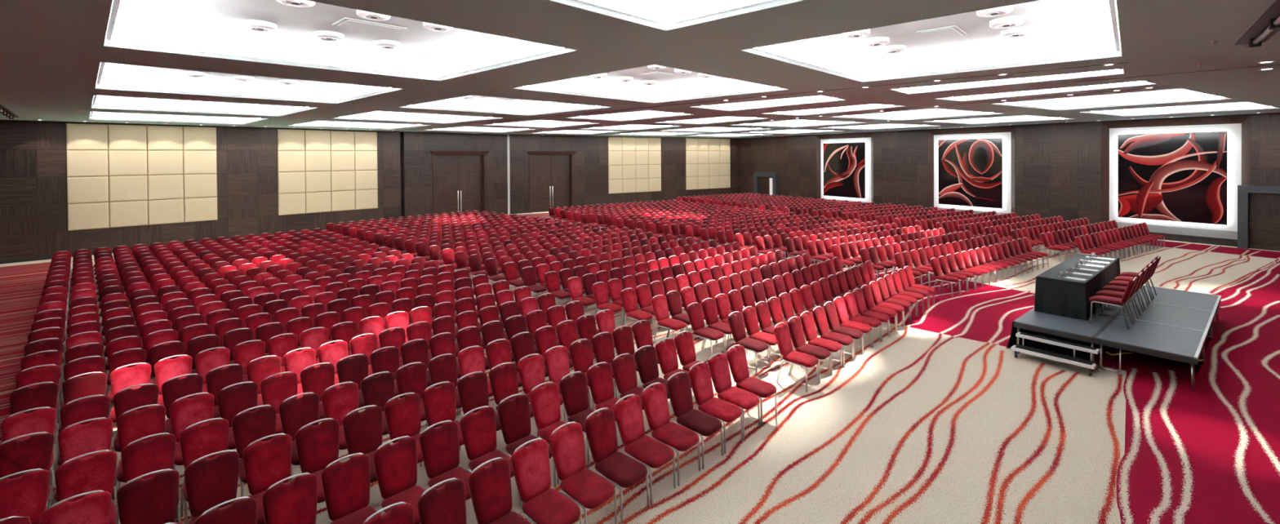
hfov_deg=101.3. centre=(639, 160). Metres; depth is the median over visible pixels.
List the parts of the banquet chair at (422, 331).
backrest, seat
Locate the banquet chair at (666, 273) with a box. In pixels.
[660,266,678,291]
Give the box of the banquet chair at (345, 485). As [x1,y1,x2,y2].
[320,453,378,523]
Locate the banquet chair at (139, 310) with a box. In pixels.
[133,302,162,337]
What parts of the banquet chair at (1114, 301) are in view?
leg, leg, seat rail, seat, leg, leg, backrest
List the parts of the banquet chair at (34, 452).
rail, backrest, seat, seat rail, leg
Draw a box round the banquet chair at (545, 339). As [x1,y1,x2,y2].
[533,325,574,373]
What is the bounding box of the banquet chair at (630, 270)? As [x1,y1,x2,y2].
[622,265,636,284]
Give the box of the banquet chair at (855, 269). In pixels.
[850,266,867,288]
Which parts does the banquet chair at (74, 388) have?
leg, backrest, rail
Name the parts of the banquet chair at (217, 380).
seat, rail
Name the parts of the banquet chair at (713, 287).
backrest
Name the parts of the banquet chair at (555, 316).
backrest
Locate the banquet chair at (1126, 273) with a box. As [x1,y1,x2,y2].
[1119,255,1160,298]
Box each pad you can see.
[1064,276,1086,280]
[1072,271,1093,275]
[1079,267,1098,271]
[1085,263,1104,267]
[1090,260,1110,263]
[1097,257,1115,260]
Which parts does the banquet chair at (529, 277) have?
backrest, seat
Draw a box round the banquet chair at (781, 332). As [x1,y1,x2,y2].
[773,322,818,392]
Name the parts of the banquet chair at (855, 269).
backrest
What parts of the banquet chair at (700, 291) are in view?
backrest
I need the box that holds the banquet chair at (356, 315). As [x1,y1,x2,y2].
[341,306,365,336]
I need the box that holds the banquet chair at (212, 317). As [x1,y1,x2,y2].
[205,309,233,334]
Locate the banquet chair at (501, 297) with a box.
[495,289,521,318]
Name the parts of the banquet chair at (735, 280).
backrest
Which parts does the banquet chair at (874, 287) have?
backrest, seat, leg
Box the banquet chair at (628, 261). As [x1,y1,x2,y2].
[622,256,636,274]
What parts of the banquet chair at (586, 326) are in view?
backrest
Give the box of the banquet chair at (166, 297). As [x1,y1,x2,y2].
[160,291,186,311]
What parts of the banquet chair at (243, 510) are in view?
rail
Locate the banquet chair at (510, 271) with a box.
[502,262,524,302]
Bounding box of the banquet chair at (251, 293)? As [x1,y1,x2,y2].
[244,286,267,304]
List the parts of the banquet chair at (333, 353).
rail, backrest, seat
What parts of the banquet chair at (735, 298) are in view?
backrest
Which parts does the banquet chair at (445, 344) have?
rail, backrest, seat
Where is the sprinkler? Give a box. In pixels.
[1208,40,1217,44]
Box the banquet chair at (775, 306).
[767,297,804,351]
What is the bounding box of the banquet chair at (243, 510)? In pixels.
[194,496,257,523]
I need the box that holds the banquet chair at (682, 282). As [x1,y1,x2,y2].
[675,274,697,302]
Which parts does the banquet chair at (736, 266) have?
backrest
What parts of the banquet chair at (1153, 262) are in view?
seat, leg, leg, backrest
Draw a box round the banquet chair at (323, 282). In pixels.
[313,276,333,294]
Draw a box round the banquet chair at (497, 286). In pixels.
[492,280,509,305]
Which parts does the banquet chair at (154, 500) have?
rail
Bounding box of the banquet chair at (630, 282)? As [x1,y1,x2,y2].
[621,275,639,316]
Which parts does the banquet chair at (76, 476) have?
backrest, rail, seat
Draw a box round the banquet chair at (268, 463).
[242,433,291,523]
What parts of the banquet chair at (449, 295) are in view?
backrest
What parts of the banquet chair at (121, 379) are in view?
seat, backrest, rail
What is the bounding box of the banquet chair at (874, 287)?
[868,280,904,330]
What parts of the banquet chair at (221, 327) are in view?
rail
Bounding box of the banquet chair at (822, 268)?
[817,261,828,279]
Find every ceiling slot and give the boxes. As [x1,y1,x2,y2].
[0,103,18,119]
[1235,0,1279,48]
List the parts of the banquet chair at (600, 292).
backrest, seat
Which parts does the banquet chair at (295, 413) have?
leg, seat, rail, backrest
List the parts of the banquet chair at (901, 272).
backrest, seat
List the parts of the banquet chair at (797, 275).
backrest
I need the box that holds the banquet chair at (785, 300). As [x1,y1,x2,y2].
[777,292,814,340]
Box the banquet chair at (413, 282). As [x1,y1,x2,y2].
[400,277,418,297]
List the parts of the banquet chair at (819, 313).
backrest, seat, leg, leg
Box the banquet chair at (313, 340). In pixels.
[299,327,328,367]
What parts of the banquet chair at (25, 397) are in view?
backrest, rail, leg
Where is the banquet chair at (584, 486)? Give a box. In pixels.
[548,422,617,523]
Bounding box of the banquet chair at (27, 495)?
[0,468,50,523]
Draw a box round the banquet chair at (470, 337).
[456,326,489,380]
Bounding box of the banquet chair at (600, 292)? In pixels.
[591,281,623,325]
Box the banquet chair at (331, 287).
[324,282,345,301]
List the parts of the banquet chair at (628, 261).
backrest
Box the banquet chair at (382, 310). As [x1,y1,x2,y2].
[367,302,390,330]
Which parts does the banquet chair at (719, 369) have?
backrest, seat, leg, leg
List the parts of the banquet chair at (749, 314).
backrest, seat, leg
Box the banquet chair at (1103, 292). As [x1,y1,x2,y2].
[1095,271,1142,322]
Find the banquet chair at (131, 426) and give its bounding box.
[115,404,165,519]
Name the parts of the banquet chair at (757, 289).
backrest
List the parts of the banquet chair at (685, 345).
backrest, seat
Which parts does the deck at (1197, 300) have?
edge trim, leg, deck frame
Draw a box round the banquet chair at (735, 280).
[728,273,755,312]
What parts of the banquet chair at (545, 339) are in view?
backrest, seat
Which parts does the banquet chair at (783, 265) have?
backrest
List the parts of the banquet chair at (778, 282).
backrest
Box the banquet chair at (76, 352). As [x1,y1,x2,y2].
[62,342,103,403]
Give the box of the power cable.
[1105,351,1133,355]
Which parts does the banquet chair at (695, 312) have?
backrest, seat rail, seat, leg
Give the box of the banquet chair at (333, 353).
[317,340,347,387]
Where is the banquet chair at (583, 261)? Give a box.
[575,256,587,275]
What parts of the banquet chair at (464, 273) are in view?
backrest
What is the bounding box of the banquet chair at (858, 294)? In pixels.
[852,288,889,342]
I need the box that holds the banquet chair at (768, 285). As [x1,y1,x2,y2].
[761,278,794,319]
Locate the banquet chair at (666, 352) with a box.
[655,337,691,387]
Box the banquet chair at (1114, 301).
[1088,276,1137,328]
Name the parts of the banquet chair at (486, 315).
backrest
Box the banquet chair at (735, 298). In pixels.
[727,289,762,337]
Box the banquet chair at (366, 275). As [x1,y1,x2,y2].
[354,271,372,285]
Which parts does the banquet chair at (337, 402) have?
rail, backrest, seat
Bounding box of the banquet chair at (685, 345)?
[674,330,702,371]
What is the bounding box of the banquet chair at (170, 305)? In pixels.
[164,297,191,319]
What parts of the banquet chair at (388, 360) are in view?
rail, backrest, seat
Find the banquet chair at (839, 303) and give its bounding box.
[832,296,871,353]
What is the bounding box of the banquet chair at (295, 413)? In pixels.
[279,392,319,482]
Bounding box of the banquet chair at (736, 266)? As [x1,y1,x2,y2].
[730,260,752,284]
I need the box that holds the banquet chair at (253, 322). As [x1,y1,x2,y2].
[244,312,272,340]
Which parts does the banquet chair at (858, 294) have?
backrest, seat, leg, leg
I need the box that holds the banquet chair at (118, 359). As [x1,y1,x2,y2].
[107,347,146,417]
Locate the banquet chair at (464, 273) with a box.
[453,269,475,301]
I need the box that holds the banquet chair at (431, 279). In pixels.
[418,275,436,294]
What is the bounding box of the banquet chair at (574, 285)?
[566,276,596,313]
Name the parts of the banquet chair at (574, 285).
backrest, seat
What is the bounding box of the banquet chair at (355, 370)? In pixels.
[336,354,368,409]
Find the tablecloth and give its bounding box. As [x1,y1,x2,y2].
[1034,253,1120,320]
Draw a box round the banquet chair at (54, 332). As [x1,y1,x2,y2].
[27,327,64,379]
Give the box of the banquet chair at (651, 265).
[646,259,662,282]
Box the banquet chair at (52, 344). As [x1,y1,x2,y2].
[23,337,63,391]
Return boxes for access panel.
[332,17,407,34]
[915,25,968,40]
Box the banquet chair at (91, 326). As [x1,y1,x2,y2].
[65,320,101,364]
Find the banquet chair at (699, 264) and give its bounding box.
[693,258,712,279]
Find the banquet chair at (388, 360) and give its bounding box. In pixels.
[369,346,399,399]
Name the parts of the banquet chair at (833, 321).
backrest, seat, leg, leg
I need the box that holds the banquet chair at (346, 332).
[329,321,356,358]
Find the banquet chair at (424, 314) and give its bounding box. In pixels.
[408,306,433,337]
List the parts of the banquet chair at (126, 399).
seat, rail, backrest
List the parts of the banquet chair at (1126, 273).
seat, leg, leg, backrest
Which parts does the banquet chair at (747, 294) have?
backrest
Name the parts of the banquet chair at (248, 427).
leg, seat, rail, backrest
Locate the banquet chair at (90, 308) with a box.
[68,304,98,318]
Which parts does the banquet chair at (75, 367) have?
backrest, rail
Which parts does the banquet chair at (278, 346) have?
rail, seat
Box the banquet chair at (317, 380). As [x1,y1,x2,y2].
[299,362,334,422]
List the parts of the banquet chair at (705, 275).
backrest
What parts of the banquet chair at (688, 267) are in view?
backrest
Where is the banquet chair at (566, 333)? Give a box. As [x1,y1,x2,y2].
[555,320,596,366]
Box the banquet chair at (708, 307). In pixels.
[701,297,731,355]
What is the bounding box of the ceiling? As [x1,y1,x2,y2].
[0,0,1279,137]
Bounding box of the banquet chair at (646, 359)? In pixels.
[634,345,669,399]
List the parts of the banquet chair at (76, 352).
backrest, rail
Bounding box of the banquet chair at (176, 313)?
[168,306,197,330]
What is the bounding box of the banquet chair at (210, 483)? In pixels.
[183,449,239,523]
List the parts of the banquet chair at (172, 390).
seat, rail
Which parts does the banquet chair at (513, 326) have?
backrest, seat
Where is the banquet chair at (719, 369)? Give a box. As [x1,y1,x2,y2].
[707,352,760,439]
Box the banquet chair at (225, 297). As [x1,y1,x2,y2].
[219,290,244,309]
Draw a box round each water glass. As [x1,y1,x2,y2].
[1059,271,1063,277]
[1066,266,1071,272]
[1073,262,1077,268]
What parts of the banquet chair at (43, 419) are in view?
backrest, rail, leg, seat, seat rail, leg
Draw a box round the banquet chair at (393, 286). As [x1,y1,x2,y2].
[379,280,399,300]
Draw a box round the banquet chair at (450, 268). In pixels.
[438,264,455,291]
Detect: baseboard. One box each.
[0,212,507,264]
[511,208,576,213]
[1161,237,1237,246]
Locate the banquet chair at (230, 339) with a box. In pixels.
[222,328,253,364]
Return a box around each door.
[430,151,489,220]
[526,151,576,213]
[753,172,778,195]
[1237,185,1279,251]
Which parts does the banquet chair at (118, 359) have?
leg, seat, backrest, rail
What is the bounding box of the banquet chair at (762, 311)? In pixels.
[754,301,793,360]
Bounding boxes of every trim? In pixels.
[391,62,1128,131]
[400,131,402,217]
[506,134,510,213]
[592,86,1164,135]
[816,133,873,203]
[928,126,1015,215]
[1075,64,1276,82]
[1101,115,1250,239]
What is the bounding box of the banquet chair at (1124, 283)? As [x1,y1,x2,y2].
[1108,263,1152,309]
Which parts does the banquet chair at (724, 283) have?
backrest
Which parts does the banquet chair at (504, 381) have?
rail, backrest, seat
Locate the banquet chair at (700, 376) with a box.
[688,361,742,453]
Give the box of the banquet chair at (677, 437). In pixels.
[640,382,700,486]
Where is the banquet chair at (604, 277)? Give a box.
[595,270,612,302]
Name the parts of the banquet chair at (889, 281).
backrest, seat, leg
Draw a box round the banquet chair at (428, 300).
[413,293,434,328]
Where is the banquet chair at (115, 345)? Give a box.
[106,335,142,395]
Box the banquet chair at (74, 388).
[57,371,107,463]
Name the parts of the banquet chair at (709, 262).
backrest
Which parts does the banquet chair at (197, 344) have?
seat, rail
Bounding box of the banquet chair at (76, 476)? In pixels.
[54,449,118,523]
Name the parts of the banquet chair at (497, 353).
rail, backrest, seat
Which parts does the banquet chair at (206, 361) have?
seat, rail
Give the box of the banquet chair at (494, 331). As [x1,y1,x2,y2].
[480,320,515,362]
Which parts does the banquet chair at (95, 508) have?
rail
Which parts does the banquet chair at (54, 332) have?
backrest, rail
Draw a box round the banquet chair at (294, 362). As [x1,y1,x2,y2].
[283,347,315,398]
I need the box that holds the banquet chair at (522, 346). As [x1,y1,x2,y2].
[510,332,547,377]
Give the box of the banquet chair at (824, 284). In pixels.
[818,277,851,319]
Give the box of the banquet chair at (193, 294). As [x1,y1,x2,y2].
[187,288,212,306]
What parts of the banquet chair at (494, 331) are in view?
backrest, seat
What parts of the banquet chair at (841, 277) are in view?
backrest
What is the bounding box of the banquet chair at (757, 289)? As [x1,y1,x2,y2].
[751,282,785,320]
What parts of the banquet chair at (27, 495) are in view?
rail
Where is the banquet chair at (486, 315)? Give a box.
[478,306,507,339]
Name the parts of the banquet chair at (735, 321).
backrest, seat, leg, leg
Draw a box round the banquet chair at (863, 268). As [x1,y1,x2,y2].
[858,262,871,284]
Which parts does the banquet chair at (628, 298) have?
backrest, seat, leg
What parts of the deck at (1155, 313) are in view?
edge trim, leg, deck frame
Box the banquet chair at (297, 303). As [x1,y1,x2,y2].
[288,295,312,319]
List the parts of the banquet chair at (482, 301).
backrest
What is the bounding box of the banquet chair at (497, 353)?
[484,338,522,399]
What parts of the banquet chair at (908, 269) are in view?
backrest, seat, leg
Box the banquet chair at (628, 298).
[620,288,653,335]
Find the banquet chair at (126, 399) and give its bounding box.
[113,383,158,486]
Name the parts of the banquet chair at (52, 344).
backrest, rail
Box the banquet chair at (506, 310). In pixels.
[498,301,528,333]
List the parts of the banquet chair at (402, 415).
rail, backrest, seat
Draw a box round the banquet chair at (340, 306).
[326,298,350,324]
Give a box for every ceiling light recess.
[88,111,267,124]
[91,95,315,115]
[95,62,400,103]
[103,0,577,80]
[289,120,429,128]
[333,111,503,123]
[399,94,609,115]
[426,126,535,132]
[487,120,595,128]
[514,66,789,102]
[534,129,616,133]
[551,0,802,30]
[570,110,690,120]
[582,124,680,130]
[615,131,700,135]
[659,115,764,124]
[665,126,769,132]
[686,133,764,137]
[692,95,844,111]
[736,119,863,127]
[739,128,842,133]
[740,0,1121,82]
[764,103,901,115]
[820,123,936,129]
[832,108,1000,120]
[890,68,1124,93]
[927,115,1074,124]
[937,80,1156,101]
[992,88,1230,110]
[1080,102,1279,115]
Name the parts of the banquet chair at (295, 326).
rail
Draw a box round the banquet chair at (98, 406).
[56,394,111,502]
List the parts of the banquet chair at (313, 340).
rail, seat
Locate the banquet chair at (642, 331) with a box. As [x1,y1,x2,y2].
[631,320,659,364]
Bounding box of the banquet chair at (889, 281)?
[883,274,917,319]
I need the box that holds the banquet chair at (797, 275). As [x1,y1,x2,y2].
[791,269,814,303]
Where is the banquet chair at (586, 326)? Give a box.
[576,314,615,366]
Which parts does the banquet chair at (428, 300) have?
backrest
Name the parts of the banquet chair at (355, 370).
rail, backrest, seat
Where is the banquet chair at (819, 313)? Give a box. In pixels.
[812,306,853,368]
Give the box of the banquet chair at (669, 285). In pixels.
[662,277,684,307]
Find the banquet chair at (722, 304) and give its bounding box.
[714,293,750,342]
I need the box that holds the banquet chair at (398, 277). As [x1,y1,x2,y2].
[386,272,403,288]
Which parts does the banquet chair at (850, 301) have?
backrest, seat, leg, leg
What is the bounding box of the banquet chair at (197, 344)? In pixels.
[186,334,220,375]
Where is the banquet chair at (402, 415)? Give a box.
[383,392,423,466]
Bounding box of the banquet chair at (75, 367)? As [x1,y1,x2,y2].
[59,355,105,426]
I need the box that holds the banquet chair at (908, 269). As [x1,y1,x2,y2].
[903,266,935,308]
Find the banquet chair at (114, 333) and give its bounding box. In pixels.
[104,324,138,394]
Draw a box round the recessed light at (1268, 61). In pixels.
[1257,60,1275,62]
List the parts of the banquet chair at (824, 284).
backrest, seat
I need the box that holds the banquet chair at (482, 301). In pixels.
[475,293,502,321]
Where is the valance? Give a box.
[1006,321,1023,347]
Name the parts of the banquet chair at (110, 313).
backrest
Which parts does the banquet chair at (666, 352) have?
backrest, seat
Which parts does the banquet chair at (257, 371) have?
seat, rail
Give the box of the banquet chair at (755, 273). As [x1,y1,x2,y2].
[749,267,762,284]
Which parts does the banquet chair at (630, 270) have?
backrest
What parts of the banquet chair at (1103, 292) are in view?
leg, seat, leg, leg, backrest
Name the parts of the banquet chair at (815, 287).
seat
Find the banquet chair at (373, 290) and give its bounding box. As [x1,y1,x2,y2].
[359,284,379,304]
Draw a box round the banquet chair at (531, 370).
[517,353,565,430]
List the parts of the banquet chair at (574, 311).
backrest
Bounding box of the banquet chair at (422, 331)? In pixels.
[405,321,431,361]
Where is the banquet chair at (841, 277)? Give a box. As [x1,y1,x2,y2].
[835,271,867,315]
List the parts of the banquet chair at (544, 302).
backrest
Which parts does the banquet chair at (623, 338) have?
backrest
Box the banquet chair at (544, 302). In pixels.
[537,293,568,323]
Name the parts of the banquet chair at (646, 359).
rail, backrest, seat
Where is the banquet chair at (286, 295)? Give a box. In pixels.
[279,288,301,310]
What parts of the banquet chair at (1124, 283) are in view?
seat, leg, leg, backrest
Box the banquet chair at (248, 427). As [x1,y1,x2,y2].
[231,404,275,497]
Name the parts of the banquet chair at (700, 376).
rail, backrest, seat, leg, leg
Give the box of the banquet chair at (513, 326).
[504,315,538,354]
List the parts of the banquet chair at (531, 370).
rail, backrest, seat, leg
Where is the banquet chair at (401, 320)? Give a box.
[384,311,408,342]
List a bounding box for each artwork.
[820,137,871,202]
[933,132,1011,213]
[1109,123,1241,231]
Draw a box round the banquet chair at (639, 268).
[635,262,650,284]
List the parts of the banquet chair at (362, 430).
rail, backrest, seat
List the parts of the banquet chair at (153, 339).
rail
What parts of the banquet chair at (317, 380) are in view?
rail, backrest, seat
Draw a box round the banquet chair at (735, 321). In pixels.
[727,311,768,375]
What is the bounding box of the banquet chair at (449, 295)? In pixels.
[435,290,457,326]
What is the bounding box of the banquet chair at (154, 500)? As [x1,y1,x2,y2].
[116,468,179,523]
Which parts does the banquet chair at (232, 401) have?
seat, backrest, rail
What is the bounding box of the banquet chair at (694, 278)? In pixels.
[687,271,709,297]
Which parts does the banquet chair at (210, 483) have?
seat, rail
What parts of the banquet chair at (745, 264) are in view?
backrest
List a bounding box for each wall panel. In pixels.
[66,123,217,231]
[277,128,377,215]
[608,137,661,193]
[685,137,730,190]
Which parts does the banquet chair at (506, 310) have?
backrest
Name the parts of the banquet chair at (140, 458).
backrest, rail, leg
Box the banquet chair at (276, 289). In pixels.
[269,283,290,301]
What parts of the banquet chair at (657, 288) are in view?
backrest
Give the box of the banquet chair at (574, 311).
[564,300,599,335]
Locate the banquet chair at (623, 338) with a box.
[612,325,638,386]
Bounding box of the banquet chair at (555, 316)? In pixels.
[546,305,581,342]
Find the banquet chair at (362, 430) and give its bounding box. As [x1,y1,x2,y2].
[342,404,382,483]
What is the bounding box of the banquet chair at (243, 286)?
[237,280,259,297]
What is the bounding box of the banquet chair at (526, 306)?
[519,297,548,328]
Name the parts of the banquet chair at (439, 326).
backrest, seat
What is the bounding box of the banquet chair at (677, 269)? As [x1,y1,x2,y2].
[671,263,690,287]
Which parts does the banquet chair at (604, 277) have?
backrest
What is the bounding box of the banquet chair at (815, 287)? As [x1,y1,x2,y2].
[809,281,827,306]
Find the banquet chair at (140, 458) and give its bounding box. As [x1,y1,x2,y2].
[120,432,181,523]
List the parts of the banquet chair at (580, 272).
backrest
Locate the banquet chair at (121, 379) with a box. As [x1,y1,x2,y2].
[109,362,151,446]
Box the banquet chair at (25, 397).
[9,382,58,470]
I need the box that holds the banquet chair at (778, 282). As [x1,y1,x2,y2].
[772,275,804,315]
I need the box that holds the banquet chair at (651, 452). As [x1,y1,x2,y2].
[613,394,675,505]
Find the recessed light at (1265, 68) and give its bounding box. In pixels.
[1258,67,1275,70]
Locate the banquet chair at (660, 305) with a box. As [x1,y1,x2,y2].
[651,294,686,343]
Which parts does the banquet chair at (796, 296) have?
backrest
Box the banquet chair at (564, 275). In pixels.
[559,268,586,307]
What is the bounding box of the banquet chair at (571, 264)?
[562,258,575,276]
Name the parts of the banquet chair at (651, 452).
rail, backrest, seat rail, seat, leg, leg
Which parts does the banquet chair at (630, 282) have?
backrest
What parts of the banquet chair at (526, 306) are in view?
backrest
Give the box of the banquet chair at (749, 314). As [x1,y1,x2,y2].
[742,306,782,367]
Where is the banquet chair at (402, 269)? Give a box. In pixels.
[390,265,407,279]
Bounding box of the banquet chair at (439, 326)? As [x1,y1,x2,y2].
[431,315,459,358]
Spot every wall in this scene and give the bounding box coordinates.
[0,120,507,261]
[509,134,740,213]
[740,112,1279,244]
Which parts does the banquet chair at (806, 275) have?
backrest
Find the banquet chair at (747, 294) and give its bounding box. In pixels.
[739,285,774,325]
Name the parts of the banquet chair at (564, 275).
backrest, seat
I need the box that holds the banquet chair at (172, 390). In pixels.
[161,373,203,434]
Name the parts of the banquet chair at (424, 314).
backrest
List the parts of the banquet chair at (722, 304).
backrest, seat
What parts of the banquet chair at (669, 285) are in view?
backrest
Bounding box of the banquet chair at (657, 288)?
[648,280,669,324]
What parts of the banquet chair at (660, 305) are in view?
leg, backrest, seat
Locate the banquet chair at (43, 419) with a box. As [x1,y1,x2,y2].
[0,406,57,499]
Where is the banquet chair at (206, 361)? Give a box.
[194,346,230,392]
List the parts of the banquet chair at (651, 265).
backrest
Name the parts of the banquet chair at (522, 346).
backrest, seat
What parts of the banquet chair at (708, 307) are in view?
backrest, seat, leg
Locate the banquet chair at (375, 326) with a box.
[358,315,383,350]
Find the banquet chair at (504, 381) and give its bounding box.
[488,362,539,437]
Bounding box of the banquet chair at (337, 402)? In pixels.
[321,381,358,449]
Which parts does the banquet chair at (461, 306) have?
backrest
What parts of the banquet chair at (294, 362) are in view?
rail, backrest, seat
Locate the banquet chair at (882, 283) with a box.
[876,277,911,325]
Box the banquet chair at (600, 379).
[586,361,619,435]
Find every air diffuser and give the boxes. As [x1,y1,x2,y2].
[183,71,207,77]
[233,75,254,81]
[242,19,277,31]
[276,0,315,7]
[277,79,297,84]
[314,30,343,41]
[356,9,390,20]
[373,39,400,49]
[422,22,453,31]
[459,95,472,98]
[484,97,497,101]
[507,99,519,102]
[590,72,607,78]
[617,75,633,82]
[641,80,657,85]
[647,64,666,69]
[674,68,692,73]
[697,72,714,77]
[842,28,870,38]
[863,36,889,46]
[881,44,906,53]
[976,4,1013,17]
[989,16,1022,28]
[1000,26,1031,38]
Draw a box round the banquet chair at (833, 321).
[822,301,863,360]
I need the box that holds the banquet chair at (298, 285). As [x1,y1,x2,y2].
[292,280,312,297]
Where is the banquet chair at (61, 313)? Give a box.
[33,309,66,351]
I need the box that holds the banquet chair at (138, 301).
[131,295,158,325]
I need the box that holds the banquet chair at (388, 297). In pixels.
[373,290,395,313]
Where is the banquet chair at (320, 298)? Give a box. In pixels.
[313,292,336,315]
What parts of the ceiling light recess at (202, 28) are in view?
downlight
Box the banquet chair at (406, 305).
[391,297,413,325]
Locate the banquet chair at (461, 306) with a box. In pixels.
[454,297,480,342]
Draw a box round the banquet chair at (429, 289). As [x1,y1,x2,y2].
[416,284,435,306]
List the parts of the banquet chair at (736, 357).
backrest, seat, leg, leg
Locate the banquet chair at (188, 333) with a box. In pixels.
[179,324,211,355]
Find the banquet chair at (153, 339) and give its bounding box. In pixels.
[144,328,177,376]
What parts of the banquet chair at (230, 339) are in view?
rail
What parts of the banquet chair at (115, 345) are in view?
seat, rail, backrest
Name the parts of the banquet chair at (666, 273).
backrest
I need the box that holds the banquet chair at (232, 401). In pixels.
[217,381,257,449]
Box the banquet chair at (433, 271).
[422,266,438,284]
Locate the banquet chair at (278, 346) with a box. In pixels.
[266,333,297,375]
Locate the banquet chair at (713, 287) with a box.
[705,280,731,319]
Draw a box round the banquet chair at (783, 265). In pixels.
[777,259,804,284]
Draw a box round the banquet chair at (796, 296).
[789,288,816,328]
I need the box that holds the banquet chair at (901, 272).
[897,268,929,312]
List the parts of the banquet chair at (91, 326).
rail, backrest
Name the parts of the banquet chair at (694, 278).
backrest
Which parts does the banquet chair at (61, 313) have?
backrest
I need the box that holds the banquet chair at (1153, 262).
[1114,259,1156,303]
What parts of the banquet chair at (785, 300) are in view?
backrest, seat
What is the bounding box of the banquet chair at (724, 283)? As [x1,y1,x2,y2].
[717,276,743,313]
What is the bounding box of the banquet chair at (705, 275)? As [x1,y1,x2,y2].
[699,268,720,295]
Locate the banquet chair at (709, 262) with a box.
[703,257,723,276]
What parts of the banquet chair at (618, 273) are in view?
backrest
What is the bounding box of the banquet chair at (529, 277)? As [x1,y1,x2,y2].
[520,266,547,297]
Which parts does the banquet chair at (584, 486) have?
rail, backrest, seat rail, leg, seat, leg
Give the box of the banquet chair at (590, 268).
[586,262,599,282]
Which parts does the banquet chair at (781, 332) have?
leg, backrest, seat rail, seat, leg, leg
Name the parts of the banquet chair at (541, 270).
backrest, seat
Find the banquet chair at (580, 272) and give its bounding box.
[572,266,587,307]
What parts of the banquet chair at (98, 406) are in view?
seat, backrest, rail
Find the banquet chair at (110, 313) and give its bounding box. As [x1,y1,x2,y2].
[102,307,132,357]
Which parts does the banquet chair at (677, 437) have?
rail, backrest, seat rail, seat, leg, leg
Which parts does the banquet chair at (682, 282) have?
backrest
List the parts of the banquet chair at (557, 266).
backrest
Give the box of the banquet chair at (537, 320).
[525,310,559,346]
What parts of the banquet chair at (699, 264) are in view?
backrest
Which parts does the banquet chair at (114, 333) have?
seat, backrest, rail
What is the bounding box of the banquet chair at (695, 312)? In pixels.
[686,302,724,356]
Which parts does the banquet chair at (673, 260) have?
backrest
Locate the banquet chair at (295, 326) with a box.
[285,316,313,351]
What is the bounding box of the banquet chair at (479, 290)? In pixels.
[474,283,504,328]
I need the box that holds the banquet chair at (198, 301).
[192,294,218,314]
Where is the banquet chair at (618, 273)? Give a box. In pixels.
[609,267,623,302]
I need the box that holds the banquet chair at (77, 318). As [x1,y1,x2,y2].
[67,312,99,327]
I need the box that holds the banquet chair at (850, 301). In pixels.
[843,292,881,347]
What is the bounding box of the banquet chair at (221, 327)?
[213,318,242,346]
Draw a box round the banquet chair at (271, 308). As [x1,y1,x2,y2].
[262,299,288,324]
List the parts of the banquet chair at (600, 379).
rail, backrest, seat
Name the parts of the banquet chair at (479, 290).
backrest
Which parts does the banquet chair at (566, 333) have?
backrest, seat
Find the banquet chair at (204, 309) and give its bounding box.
[199,301,225,324]
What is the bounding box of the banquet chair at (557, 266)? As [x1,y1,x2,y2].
[549,261,564,301]
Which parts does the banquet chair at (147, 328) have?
backrest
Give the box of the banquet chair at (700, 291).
[693,283,718,315]
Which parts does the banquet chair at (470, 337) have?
backrest, seat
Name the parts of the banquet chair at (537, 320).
backrest, seat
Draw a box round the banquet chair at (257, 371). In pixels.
[245,355,281,409]
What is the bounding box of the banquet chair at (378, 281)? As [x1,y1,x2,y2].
[366,275,385,292]
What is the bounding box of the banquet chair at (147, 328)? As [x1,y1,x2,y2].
[140,320,172,362]
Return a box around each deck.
[1013,307,1116,361]
[1096,298,1131,315]
[1096,316,1207,391]
[1116,299,1215,361]
[1131,284,1146,299]
[1134,285,1221,337]
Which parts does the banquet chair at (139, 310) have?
backrest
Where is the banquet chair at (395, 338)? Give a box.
[378,327,405,367]
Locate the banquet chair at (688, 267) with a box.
[683,261,702,283]
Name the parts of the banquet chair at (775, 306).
backrest, seat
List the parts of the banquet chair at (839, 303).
backrest, seat, leg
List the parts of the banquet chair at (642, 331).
backrest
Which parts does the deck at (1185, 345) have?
leg, deck frame, leg, edge trim, leg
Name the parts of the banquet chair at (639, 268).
backrest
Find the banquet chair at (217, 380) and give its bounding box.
[205,364,244,420]
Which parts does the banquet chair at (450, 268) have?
backrest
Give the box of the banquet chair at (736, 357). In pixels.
[726,344,777,426]
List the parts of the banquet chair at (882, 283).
backrest, seat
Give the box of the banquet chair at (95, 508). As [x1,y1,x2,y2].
[39,489,111,523]
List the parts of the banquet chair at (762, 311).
backrest, seat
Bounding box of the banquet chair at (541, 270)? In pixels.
[535,263,561,300]
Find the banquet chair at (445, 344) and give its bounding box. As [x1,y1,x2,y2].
[428,332,462,378]
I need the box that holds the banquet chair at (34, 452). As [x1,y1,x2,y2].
[0,431,53,510]
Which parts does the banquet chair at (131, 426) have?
leg, seat, backrest, rail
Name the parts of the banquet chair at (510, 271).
backrest, seat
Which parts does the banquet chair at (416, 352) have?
rail, backrest, seat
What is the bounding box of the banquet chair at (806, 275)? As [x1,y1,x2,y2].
[800,266,813,303]
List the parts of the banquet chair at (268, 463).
rail, backrest, seat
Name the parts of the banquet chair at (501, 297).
backrest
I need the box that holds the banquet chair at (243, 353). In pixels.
[232,339,265,383]
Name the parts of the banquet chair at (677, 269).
backrest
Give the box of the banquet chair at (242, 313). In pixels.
[235,304,262,328]
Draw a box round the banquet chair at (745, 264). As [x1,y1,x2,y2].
[740,258,763,280]
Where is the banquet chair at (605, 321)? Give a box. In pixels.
[595,309,617,356]
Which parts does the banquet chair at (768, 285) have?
backrest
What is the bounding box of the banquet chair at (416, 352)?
[400,338,431,387]
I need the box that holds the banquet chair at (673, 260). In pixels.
[668,255,684,274]
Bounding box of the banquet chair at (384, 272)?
[372,267,390,282]
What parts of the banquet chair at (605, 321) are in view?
backrest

